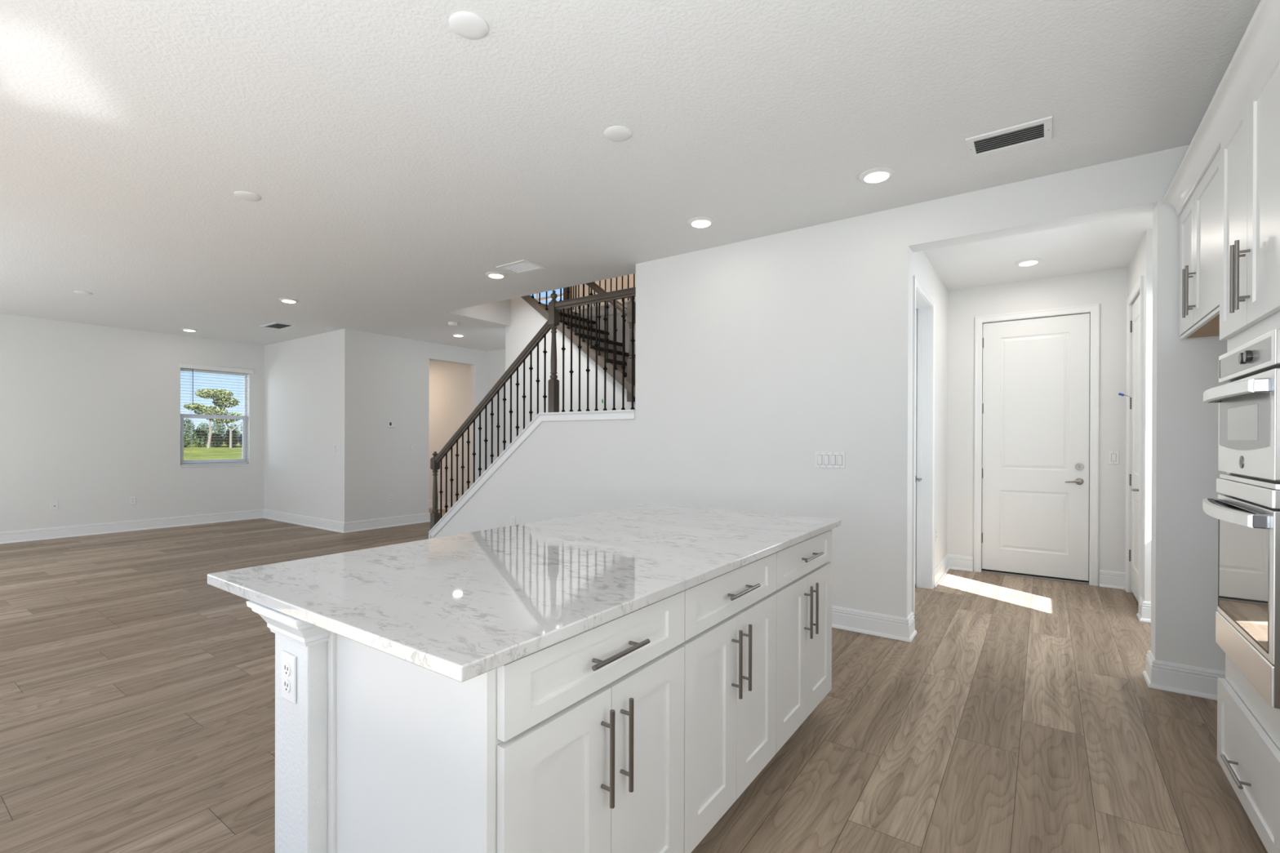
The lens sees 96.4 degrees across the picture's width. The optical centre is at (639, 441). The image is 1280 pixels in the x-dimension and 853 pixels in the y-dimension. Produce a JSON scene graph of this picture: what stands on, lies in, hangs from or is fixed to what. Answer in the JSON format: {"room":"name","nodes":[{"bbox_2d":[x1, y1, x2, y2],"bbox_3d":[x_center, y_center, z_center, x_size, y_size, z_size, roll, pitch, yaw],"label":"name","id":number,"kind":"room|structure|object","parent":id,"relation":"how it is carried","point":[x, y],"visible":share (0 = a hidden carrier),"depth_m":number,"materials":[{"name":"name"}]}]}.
{"room":"kitchen","nodes":[
{"label":"kitchen","id":0,"kind":"room"},
{"bbox_2d":[0,313,264,532],"bbox_3d":[-7.710,-0.157,7.282,0.200,2.810,5.583,0,0,35],"label":"wall","id":1,"kind":"structure","parent":0,"point":[90,415],"depth_m":7.77,"materials":[{"name":"paint"}]},
{"bbox_2d":[50,500,57,510],"bbox_3d":[-7.529,0.823,7.359,0.014,0.114,0.070,0,0,35],"label":"plate","id":2,"kind":"object","parent":1,"relation":"attached to","point":[54,504],"visible":1,"depth_m":7.36,"materials":[{"name":"white plastic"}]},
{"bbox_2d":[128,496,135,504],"bbox_3d":[-7.085,0.823,7.991,0.009,0.114,0.070,0,0,35],"label":"wall outlet","id":3,"kind":"object","parent":1,"relation":"attached to","point":[131,499],"visible":1,"depth_m":7.99,"materials":[{"name":"white plastic"}]},
{"bbox_2d":[179,368,249,466],"bbox_3d":[-6.568,-0.353,8.836,0.168,1.468,0.906,0,0,35],"label":"window","id":4,"kind":"structure","parent":1,"relation":"in","point":[182,415],"depth_m":8.89,"materials":[{"name":"white plastic"}]},
{"bbox_2d":[179,363,253,465],"bbox_3d":[-6.518,-0.400,8.824,0.098,1.509,0.949,0,0,35],"label":"window blind","id":5,"kind":"object","parent":4,"relation":"attached to","point":[193,366],"visible":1,"depth_m":8.81,"materials":[{"name":"white plastic"}]},
{"bbox_2d":[264,329,340,521],"bbox_3d":[-5.113,-0.153,8.692,2.410,2.810,0.120,0,0,35],"label":"wall","id":6,"kind":"structure","parent":0,"point":[302,375],"depth_m":8.55,"materials":[{"name":"paint"}]},
{"bbox_2d":[333,444,336,453],"bbox_3d":[-4.283,0.102,8.024,0.070,0.114,0.012,0,0,35],"label":"light switch","id":7,"kind":"object","parent":6,"relation":"attached to","point":[334,446],"visible":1,"depth_m":8.02,"materials":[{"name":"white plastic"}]},
{"bbox_2d":[340,328,486,522],"bbox_3d":[-3.409,-0.149,8.912,0.120,2.810,2.447,0,0,35],"label":"wall","id":8,"kind":"structure","parent":0,"point":[384,379],"depth_m":8.42,"materials":[{"name":"paint"}]},
{"bbox_2d":[0,509,430,544],"bbox_3d":[-6.168,1.182,7.081,2.560,0.143,6.436,0,0,35],"label":"baseboard","id":9,"kind":"structure","parent":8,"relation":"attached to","point":[15,536],"depth_m":8.18,"materials":[{"name":"white paint"}]},
{"bbox_2d":[388,493,392,502],"bbox_3d":[-3.673,0.836,8.432,0.009,0.114,0.070,0,0,35],"label":"wall outlet","id":10,"kind":"object","parent":8,"relation":"attached to","point":[390,496],"visible":1,"depth_m":8.43,"materials":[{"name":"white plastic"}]},
{"bbox_2d":[387,421,395,427],"bbox_3d":[-3.659,-0.253,8.431,0.026,0.096,0.116,0,0,35],"label":"thermostat","id":11,"kind":"object","parent":8,"relation":"attached to","point":[390,424],"visible":1,"depth_m":8.42,"materials":[{"name":"white plastic"}]},
{"bbox_2d":[409,444,413,451],"bbox_3d":[-3.474,0.094,8.706,0.012,0.114,0.070,0,0,35],"label":"light switch","id":12,"kind":"object","parent":8,"relation":"attached to","point":[411,446],"visible":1,"depth_m":8.71,"materials":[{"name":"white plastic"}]},
{"bbox_2d":[428,348,505,502],"bbox_3d":[-2.969,-0.151,10.173,6.200,2.810,0.120,0,0,35],"label":"wall","id":13,"kind":"structure","parent":0,"point":[450,383],"depth_m":10.37,"materials":[{"name":"paint"}]},
{"bbox_2d":[428,499,455,510],"bbox_3d":[-4.155,1.177,10.921,3.410,0.143,0.030,0,0,35],"label":"baseboard","id":14,"kind":"structure","parent":13,"relation":"attached to","point":[430,502],"depth_m":10.56,"materials":[{"name":"white paint"}]},
{"bbox_2d":[505,297,635,448],"bbox_3d":[-0.510,-0.405,6.838,3.134,3.350,0.084,0,0,35],"label":"wall","id":15,"kind":"structure","parent":0,"point":[526,322],"depth_m":7.32,"materials":[{"name":"paint"}]},
{"bbox_2d":[509,273,635,310],"bbox_3d":[-0.765,-3.120,10.412,7.900,2.440,0.120,0,0,35],"label":"wall","id":16,"kind":"structure","parent":0,"point":[630,276],"depth_m":10.17,"materials":[{"name":"paint"}]},
{"bbox_2d":[510,293,563,301],"bbox_3d":[-2.018,-3.021,11.265,1.710,1.590,0.095,0,0,35],"label":"window","id":17,"kind":"structure","parent":16,"relation":"in","point":[537,294],"depth_m":11.16,"materials":[{"name":"white plastic"}]},
{"bbox_2d":[608,328,635,354],"bbox_3d":[0.151,-0.135,7.684,3.030,2.810,0.120,0,0,35],"label":"wall","id":18,"kind":"structure","parent":0,"point":[619,333],"depth_m":7.86,"materials":[{"name":"paint"}]},
{"bbox_2d":[0,0,1260,351],"bbox_3d":[-1.585,-1.714,5.652,12.070,0.350,10.000,0,0,35],"label":"ceiling","id":19,"kind":"structure","parent":0,"point":[395,158],"depth_m":2.86,"materials":[{"name":"white paint"}]},
{"bbox_2d":[74,290,92,294],"bbox_3d":[-5.806,-1.545,5.970,0.140,0.014,0.140,0,0,35],"label":"cover plate","id":20,"kind":"object","parent":19,"relation":"attached to","point":[75,291],"visible":1,"depth_m":5.95,"materials":[{"name":"white plastic"}]},
{"bbox_2d":[181,328,197,331],"bbox_3d":[-6.279,-1.549,7.976,0.187,0.020,0.187,0,0,35],"label":"recessed light","id":21,"kind":"object","parent":19,"relation":"in","point":[183,329],"visible":1,"depth_m":7.93,"materials":[{"name":"white"}]},
{"bbox_2d":[234,191,261,201],"bbox_3d":[-2.451,-1.529,3.577,0.140,0.014,0.140,0,0,35],"label":"cover plate","id":22,"kind":"object","parent":19,"relation":"attached to","point":[245,195],"visible":1,"depth_m":3.56,"materials":[{"name":"white plastic"}]},
{"bbox_2d":[259,321,297,329],"bbox_3d":[-4.851,-1.550,7.685,0.470,0.010,0.275,0,0,35],"label":"ceiling vent","id":23,"kind":"object","parent":19,"relation":"in","point":[275,325],"visible":1,"depth_m":7.67,"materials":[{"name":"white plastic"}]},
{"bbox_2d":[278,297,298,302],"bbox_3d":[-3.845,-1.538,6.266,0.187,0.020,0.187,0,0,35],"label":"recessed light","id":24,"kind":"object","parent":19,"relation":"in","point":[284,300],"visible":1,"depth_m":6.22,"materials":[{"name":"white plastic"}]},
{"bbox_2d":[448,321,457,326],"bbox_3d":[-2.433,-1.525,7.450,0.123,0.043,0.123,0,0,35],"label":"smoke detector","id":25,"kind":"object","parent":19,"relation":"attached to","point":[450,323],"visible":1,"depth_m":7.41,"materials":[{"name":"white plastic"}]},
{"bbox_2d":[451,333,465,337],"bbox_3d":[-2.641,-1.540,8.320,0.187,0.020,0.187,0,0,35],"label":"recessed light","id":26,"kind":"object","parent":19,"relation":"in","point":[454,335],"visible":1,"depth_m":8.28,"materials":[{"name":"white"}]},
{"bbox_2d":[448,11,488,39],"bbox_3d":[-0.627,-1.520,2.100,0.140,0.014,0.140,0,0,35],"label":"cover plate","id":27,"kind":"object","parent":19,"relation":"attached to","point":[467,24],"visible":1,"depth_m":2.08,"materials":[{"name":"white plastic"}]},
{"bbox_2d":[485,271,506,278],"bbox_3d":[-1.326,-1.528,5.273,0.187,0.020,0.187,0,0,35],"label":"recessed light","id":28,"kind":"object","parent":19,"relation":"in","point":[491,274],"visible":1,"depth_m":5.23,"materials":[{"name":"white"}]},
{"bbox_2d":[496,259,546,274],"bbox_3d":[-1.046,-1.531,5.034,0.355,0.010,0.261,0,0,35],"label":"ceiling vent","id":29,"kind":"object","parent":19,"relation":"in","point":[523,266],"visible":1,"depth_m":5.02,"materials":[{"name":"white plastic"}]},
{"bbox_2d":[569,299,635,318],"bbox_3d":[0.128,-1.843,7.639,3.030,0.145,0.098,0,0,35],"label":"trim","id":30,"kind":"structure","parent":19,"relation":"attached to","point":[611,306],"depth_m":8.08,"materials":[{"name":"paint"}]},
{"bbox_2d":[563,273,635,311],"bbox_3d":[0.136,-2.470,7.675,3.062,1.160,0.095,0,0,35],"label":"stair railing","id":31,"kind":"object","parent":30,"relation":"on","point":[565,293],"visible":0.02,"depth_m":8.40,"materials":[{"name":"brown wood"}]},
{"bbox_2d":[604,125,631,142],"bbox_3d":[-0.109,-1.520,2.838,0.140,0.014,0.140,0,0,35],"label":"cover plate","id":32,"kind":"object","parent":19,"relation":"attached to","point":[615,133],"visible":1,"depth_m":2.82,"materials":[{"name":"white plastic"}]},
{"bbox_2d":[687,216,715,227],"bbox_3d":[0.425,-1.519,3.983,0.187,0.020,0.187,0,0,35],"label":"recessed light","id":33,"kind":"object","parent":19,"relation":"in","point":[700,221],"visible":1,"depth_m":3.94,"materials":[{"name":"white"}]},
{"bbox_2d":[858,167,894,183],"bbox_3d":[1.353,-1.514,3.272,0.187,0.020,0.187,0,0,35],"label":"recessed light","id":34,"kind":"object","parent":19,"relation":"in","point":[877,175],"visible":1,"depth_m":3.24,"materials":[{"name":"white"}]},
{"bbox_2d":[964,115,1052,159],"bbox_3d":[1.849,-1.517,2.872,0.356,0.010,0.243,0,0,35],"label":"ceiling vent","id":35,"kind":"object","parent":19,"relation":"in","point":[1038,131],"visible":1,"depth_m":2.86,"materials":[{"name":"white plastic"}]},
{"bbox_2d":[1014,257,1041,266],"bbox_3d":[3.289,-1.513,4.849,0.187,0.020,0.187,0,0,35],"label":"recessed light","id":36,"kind":"object","parent":19,"relation":"in","point":[1027,262],"visible":1,"depth_m":4.81,"materials":[{"name":"white"}]},
{"bbox_2d":[0,507,1267,852],"bbox_3d":[-0.833,1.274,5.135,14.000,0.001,12.759,0,0,35],"label":"floor","id":37,"kind":"structure","parent":0,"point":[1020,714],"depth_m":2.61,"materials":[{"name":"wood"}]},
{"bbox_2d":[246,600,336,852],"bbox_3d":[-0.273,0.842,2.211,0.265,0.884,2.096,0,0,35],"label":"end post","id":38,"kind":"object","parent":37,"relation":"on","point":[305,731],"visible":0.21,"depth_m":1.37,"materials":[{"name":"white paint"}]},
{"bbox_2d":[281,650,296,704],"bbox_3d":[-0.854,0.573,1.389,0.070,0.114,0.009,0,0,35],"label":"wall outlet","id":39,"kind":"object","parent":38,"relation":"attached to","point":[288,660],"visible":1,"depth_m":1.38,"materials":[{"name":"white plastic"}]},
{"bbox_2d":[283,662,290,676],"bbox_3d":[-0.855,0.553,1.387,0.033,0.033,0.003,0,0,35],"label":"receptacle","id":40,"kind":"object","parent":39,"relation":"attached to","point":[286,666],"depth_m":1.38,"materials":[{"name":"white plastic"}]},
{"bbox_2d":[283,679,290,693],"bbox_3d":[-0.855,0.593,1.387,0.033,0.033,0.003,0,0,35],"label":"receptacle","id":41,"kind":"object","parent":39,"relation":"attached to","point":[286,682],"depth_m":1.38,"materials":[{"name":"white plastic"}]},
{"bbox_2d":[336,591,684,852],"bbox_3d":[-0.293,0.844,1.479,0.616,0.884,0.676,0,0,35],"label":"base cabinet","id":42,"kind":"object","parent":37,"relation":"on","point":[575,744],"visible":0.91,"depth_m":1.24,"materials":[{"name":"white paint"}]},
{"bbox_2d":[520,294,635,396],"bbox_3d":[-0.473,-0.308,6.738,2.938,3.158,2.125,0,0,35],"label":"staircase","id":43,"kind":"structure","parent":37,"relation":"on","point":[540,308],"depth_m":7.20,"materials":[{"name":"white paint"}]},
{"bbox_2d":[531,281,635,401],"bbox_3d":[-0.777,-1.572,6.924,1.755,2.243,0.076,0,0,35],"label":"stair railing","id":44,"kind":"object","parent":43,"relation":"on","point":[628,310],"visible":0.45,"depth_m":6.63,"materials":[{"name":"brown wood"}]},
{"bbox_2d":[680,552,776,852],"bbox_3d":[0.096,0.844,2.028,0.616,0.884,0.669,0,0,35],"label":"base cabinet","id":45,"kind":"object","parent":37,"relation":"on","point":[730,643],"visible":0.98,"depth_m":1.81,"materials":[{"name":"white paint"}]},
{"bbox_2d":[207,503,841,682],"bbox_3d":[-0.124,0.385,2.159,1.115,0.028,2.173,0,0,35],"label":"countertop","id":46,"kind":"structure","parent":45,"relation":"on","point":[464,606],"depth_m":1.56,"materials":[{"name":"stone"}]},
{"bbox_2d":[772,529,831,753],"bbox_3d":[0.487,0.843,2.582,0.616,0.884,0.687,0,0,35],"label":"base cabinet","id":47,"kind":"object","parent":37,"relation":"on","point":[803,592],"visible":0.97,"depth_m":2.37,"materials":[{"name":"white paint"}]},
{"bbox_2d":[1217,39,1279,852],"bbox_3d":[2.241,0.058,1.723,0.656,2.470,0.732,0,0,35],"label":"tall cabinet","id":48,"kind":"object","parent":37,"relation":"on","point":[1248,727],"visible":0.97,"depth_m":1.85,"materials":[{"name":"white paint"}]},
{"bbox_2d":[1162,0,1279,216],"bbox_3d":[2.487,-1.202,2.076,0.667,0.090,1.737,0,0,35],"label":"crown molding","id":49,"kind":"structure","parent":48,"relation":"attached to","point":[1261,36],"depth_m":2.03,"materials":[{"name":"white paint"}]},
{"bbox_2d":[1202,473,1279,709],"bbox_3d":[2.190,0.442,1.756,0.634,0.640,0.656,0,0,35],"label":"oven","id":50,"kind":"object","parent":48,"relation":"in","point":[1247,616],"visible":1,"depth_m":1.79,"materials":[{"name":"silver metal"}]},
{"bbox_2d":[1203,328,1279,483],"bbox_3d":[2.190,-0.095,1.751,0.634,0.449,0.648,0,0,35],"label":"microwave oven","id":51,"kind":"object","parent":48,"relation":"in","point":[1249,440],"visible":1,"depth_m":1.79,"materials":[{"name":"silver metal"}]},
{"bbox_2d":[431,144,1226,671],"bbox_3d":[0.599,-0.125,4.595,7.270,2.810,0.160,0,0,35],"label":"wall","id":52,"kind":"structure","parent":0,"point":[754,357],"depth_m":3.95,"materials":[{"name":"paint"}]},
{"bbox_2d":[511,515,515,525],"bbox_3d":[-1.294,0.816,5.831,0.070,0.114,0.009,0,0,35],"label":"wall outlet","id":53,"kind":"object","parent":52,"relation":"attached to","point":[513,517],"visible":0.88,"depth_m":5.82,"materials":[{"name":"white plastic"}]},
{"bbox_2d":[428,409,635,538],"bbox_3d":[-1.202,0.495,5.854,2.931,1.552,0.195,0,0,35],"label":"trim","id":54,"kind":"structure","parent":52,"relation":"attached to","point":[615,415],"depth_m":5.72,"materials":[{"name":"white paint"}]},
{"bbox_2d":[430,286,635,529],"bbox_3d":[-1.215,-0.105,5.869,2.978,2.752,0.076,0,0,35],"label":"stair railing","id":55,"kind":"object","parent":54,"relation":"on","point":[554,306],"visible":0.98,"depth_m":5.67,"materials":[{"name":"brown wood"}]},
{"bbox_2d":[814,451,844,468],"bbox_3d":[1.320,0.128,3.979,0.203,0.114,0.012,0,0,35],"label":"light switch","id":56,"kind":"object","parent":52,"relation":"attached to","point":[832,460],"visible":1,"depth_m":3.97,"materials":[{"name":"white plastic"}]},
{"bbox_2d":[831,605,917,642],"bbox_3d":[-0.268,1.204,5.209,5.056,0.143,0.220,0,0,35],"label":"baseboard","id":57,"kind":"structure","parent":52,"relation":"attached to","point":[901,628],"depth_m":3.80,"materials":[{"name":"white paint"}]},
{"bbox_2d":[1142,650,1225,700],"bbox_3d":[3.027,1.220,2.878,0.732,0.143,0.220,0,0,35],"label":"baseboard","id":58,"kind":"structure","parent":52,"relation":"attached to","point":[1188,680],"depth_m":2.94,"materials":[{"name":"white paint"}]},
{"bbox_2d":[912,250,947,586],"bbox_3d":[2.378,-0.121,4.875,0.140,2.810,2.353,0,0,35],"label":"wall","id":59,"kind":"structure","parent":0,"point":[922,268],"depth_m":5.38,"materials":[{"name":"paint"}]},
{"bbox_2d":[911,275,935,613],"bbox_3d":[2.231,0.026,4.688,0.198,2.517,0.954,0,0,35],"label":"door","id":60,"kind":"structure","parent":59,"relation":"in","point":[924,317],"depth_m":5.00,"materials":[{"name":"white paint"}]},
{"bbox_2d":[935,528,937,541],"bbox_3d":[2.692,0.845,5.197,0.009,0.114,0.070,0,0,35],"label":"wall outlet","id":61,"kind":"object","parent":59,"relation":"attached to","point":[935,528],"visible":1,"depth_m":5.18,"materials":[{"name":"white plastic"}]},
{"bbox_2d":[933,554,973,587],"bbox_3d":[2.936,1.213,5.353,0.230,0.143,0.930,0,0,35],"label":"baseboard","id":62,"kind":"structure","parent":59,"relation":"attached to","point":[953,562],"depth_m":5.67,"materials":[{"name":"white paint"}]},
{"bbox_2d":[946,266,1128,586],"bbox_3d":[3.749,-0.118,5.432,1.735,2.810,0.140,0,0,35],"label":"wall","id":63,"kind":"structure","parent":0,"point":[1108,288],"depth_m":5.29,"materials":[{"name":"paint"}]},
{"bbox_2d":[973,303,1099,586],"bbox_3d":[3.721,0.030,5.411,0.959,2.514,0.158,0,0,35],"label":"door","id":64,"kind":"structure","parent":63,"relation":"in","point":[1039,408],"depth_m":5.37,"materials":[{"name":"white paint"}]},
{"bbox_2d":[1098,569,1125,590],"bbox_3d":[4.155,1.217,5.024,0.190,0.143,0.060,0,0,35],"label":"baseboard","id":65,"kind":"structure","parent":63,"relation":"attached to","point":[1107,579],"depth_m":5.04,"materials":[{"name":"white paint"}]},
{"bbox_2d":[1108,451,1119,464],"bbox_3d":[4.172,0.142,5.040,0.070,0.114,0.012,0,0,35],"label":"light switch","id":66,"kind":"object","parent":63,"relation":"attached to","point":[1113,456],"visible":1,"depth_m":5.04,"materials":[{"name":"white plastic"}]},
{"bbox_2d":[1128,228,1152,601],"bbox_3d":[3.990,-0.115,4.514,0.120,2.810,1.080,0,0,35],"label":"wall","id":67,"kind":"structure","parent":0,"point":[1141,264],"depth_m":4.11,"materials":[{"name":"paint"}]},
{"bbox_2d":[1118,275,1143,613],"bbox_3d":[3.963,0.031,4.583,0.146,2.517,0.864,0,0,35],"label":"door","id":68,"kind":"structure","parent":67,"relation":"in","point":[1134,555],"depth_m":4.67,"materials":[{"name":"white paint"}]},
{"bbox_3d":[4.072,-0.113,3.868,0.760,2.810,0.120,0,0,35],"label":"wall","id":69,"kind":"structure","parent":0,"visible":0},
{"bbox_2d":[1136,596,1151,622],"bbox_3d":[3.955,1.220,3.946,0.790,0.143,0.170,0,0,35],"label":"baseboard","id":70,"kind":"structure","parent":69,"relation":"attached to","point":[1144,615],"depth_m":4.10,"materials":[{"name":"white paint"}]},
{"label":"outside","id":71,"kind":"structure","parent":0,"visible":0},
{"bbox_2d":[183,442,242,460],"bbox_3d":[-42.494,0.399,79.062,139.300,1.300,240.000,0,0,35],"label":"meadow","id":72,"kind":"structure","parent":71,"point":[215,452],"depth_m":31.92,"materials":[{"name":"green plant"}]},
{"bbox_2d":[183,433,191,447],"bbox_3d":[-30.462,-0.081,38.132,1.180,0.957,0.954,0,0,35],"label":"shrub","id":73,"kind":"object","parent":72,"relation":"on","point":[186,437],"visible":0.41,"depth_m":38.09,"materials":[{"name":"green plant"}]},
{"bbox_2d":[183,418,195,446],"bbox_3d":[-31.927,-0.610,40.412,1.154,2.059,0.930,0,0,35],"label":"shrub","id":74,"kind":"object","parent":72,"relation":"on","point":[190,428],"visible":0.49,"depth_m":40.34,"materials":[{"name":"green plant"}]},
{"bbox_2d":[190,428,208,447],"bbox_3d":[-29.923,-0.255,38.898,1.165,1.316,0.943,0,0,35],"label":"shrub","id":75,"kind":"object","parent":72,"relation":"on","point":[201,437],"visible":0.9,"depth_m":38.72,"materials":[{"name":"green plant"}]},
{"bbox_2d":[195,422,208,446],"bbox_3d":[-31.395,-0.462,41.173,1.136,1.814,0.931,0,0,35],"label":"shrub","id":76,"kind":"object","parent":72,"relation":"on","point":[203,424],"visible":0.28,"depth_m":41.07,"materials":[{"name":"green plant"}]},
{"bbox_2d":[182,388,243,448],"bbox_3d":[-28.238,-1.499,38.005,2.062,4.030,3.384,0,0,35],"label":"tree","id":77,"kind":"object","parent":72,"relation":"on","point":[197,406],"visible":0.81,"depth_m":37.80,"materials":[{"name":"green plant"}]},
{"bbox_2d":[207,432,223,447],"bbox_3d":[-29.410,-0.099,39.646,1.123,1.033,0.955,0,0,35],"label":"shrub","id":78,"kind":"object","parent":72,"relation":"on","point":[217,437],"visible":0.76,"depth_m":39.52,"materials":[{"name":"green plant"}]},
{"bbox_2d":[211,419,226,446],"bbox_3d":[-30.845,-0.651,41.904,1.167,2.178,0.938,0,0,35],"label":"shrub","id":79,"kind":"object","parent":72,"relation":"on","point":[218,429],"visible":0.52,"depth_m":41.79,"materials":[{"name":"green plant"}]},
{"bbox_2d":[223,431,238,447],"bbox_3d":[-28.887,-0.213,40.394,1.148,1.266,0.943,0,0,35],"label":"shrub","id":80,"kind":"object","parent":72,"relation":"on","point":[233,438],"visible":0.7,"depth_m":40.23,"materials":[{"name":"green plant"}]},
{"bbox_2d":[226,423,240,446],"bbox_3d":[-30.319,-0.462,42.660,1.138,1.806,0.936,0,0,35],"label":"shrub","id":81,"kind":"object","parent":72,"relation":"on","point":[232,426],"visible":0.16,"depth_m":42.60,"materials":[{"name":"green plant"}]},
{"bbox_2d":[239,433,242,445],"bbox_3d":[-28.358,-0.156,41.137,1.152,1.118,0.963,0,0,35],"label":"shrub","id":82,"kind":"object","parent":72,"relation":"on","point":[240,437],"visible":0.17,"depth_m":40.87,"materials":[{"name":"green plant"}]},
{"bbox_3d":[1.797,-0.110,0.393,0.120,2.810,5.317,0,0,35],"label":"wall","id":83,"kind":"structure","parent":0,"visible":0},
{"bbox_2d":[1178,148,1220,339],"bbox_3d":[2.733,-0.849,2.399,0.636,0.658,0.925,0,0,35],"label":"upper cabinet","id":84,"kind":"object","parent":83,"relation":"attached to","point":[1200,219],"visible":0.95,"depth_m":2.57,"materials":[{"name":"white paint"}]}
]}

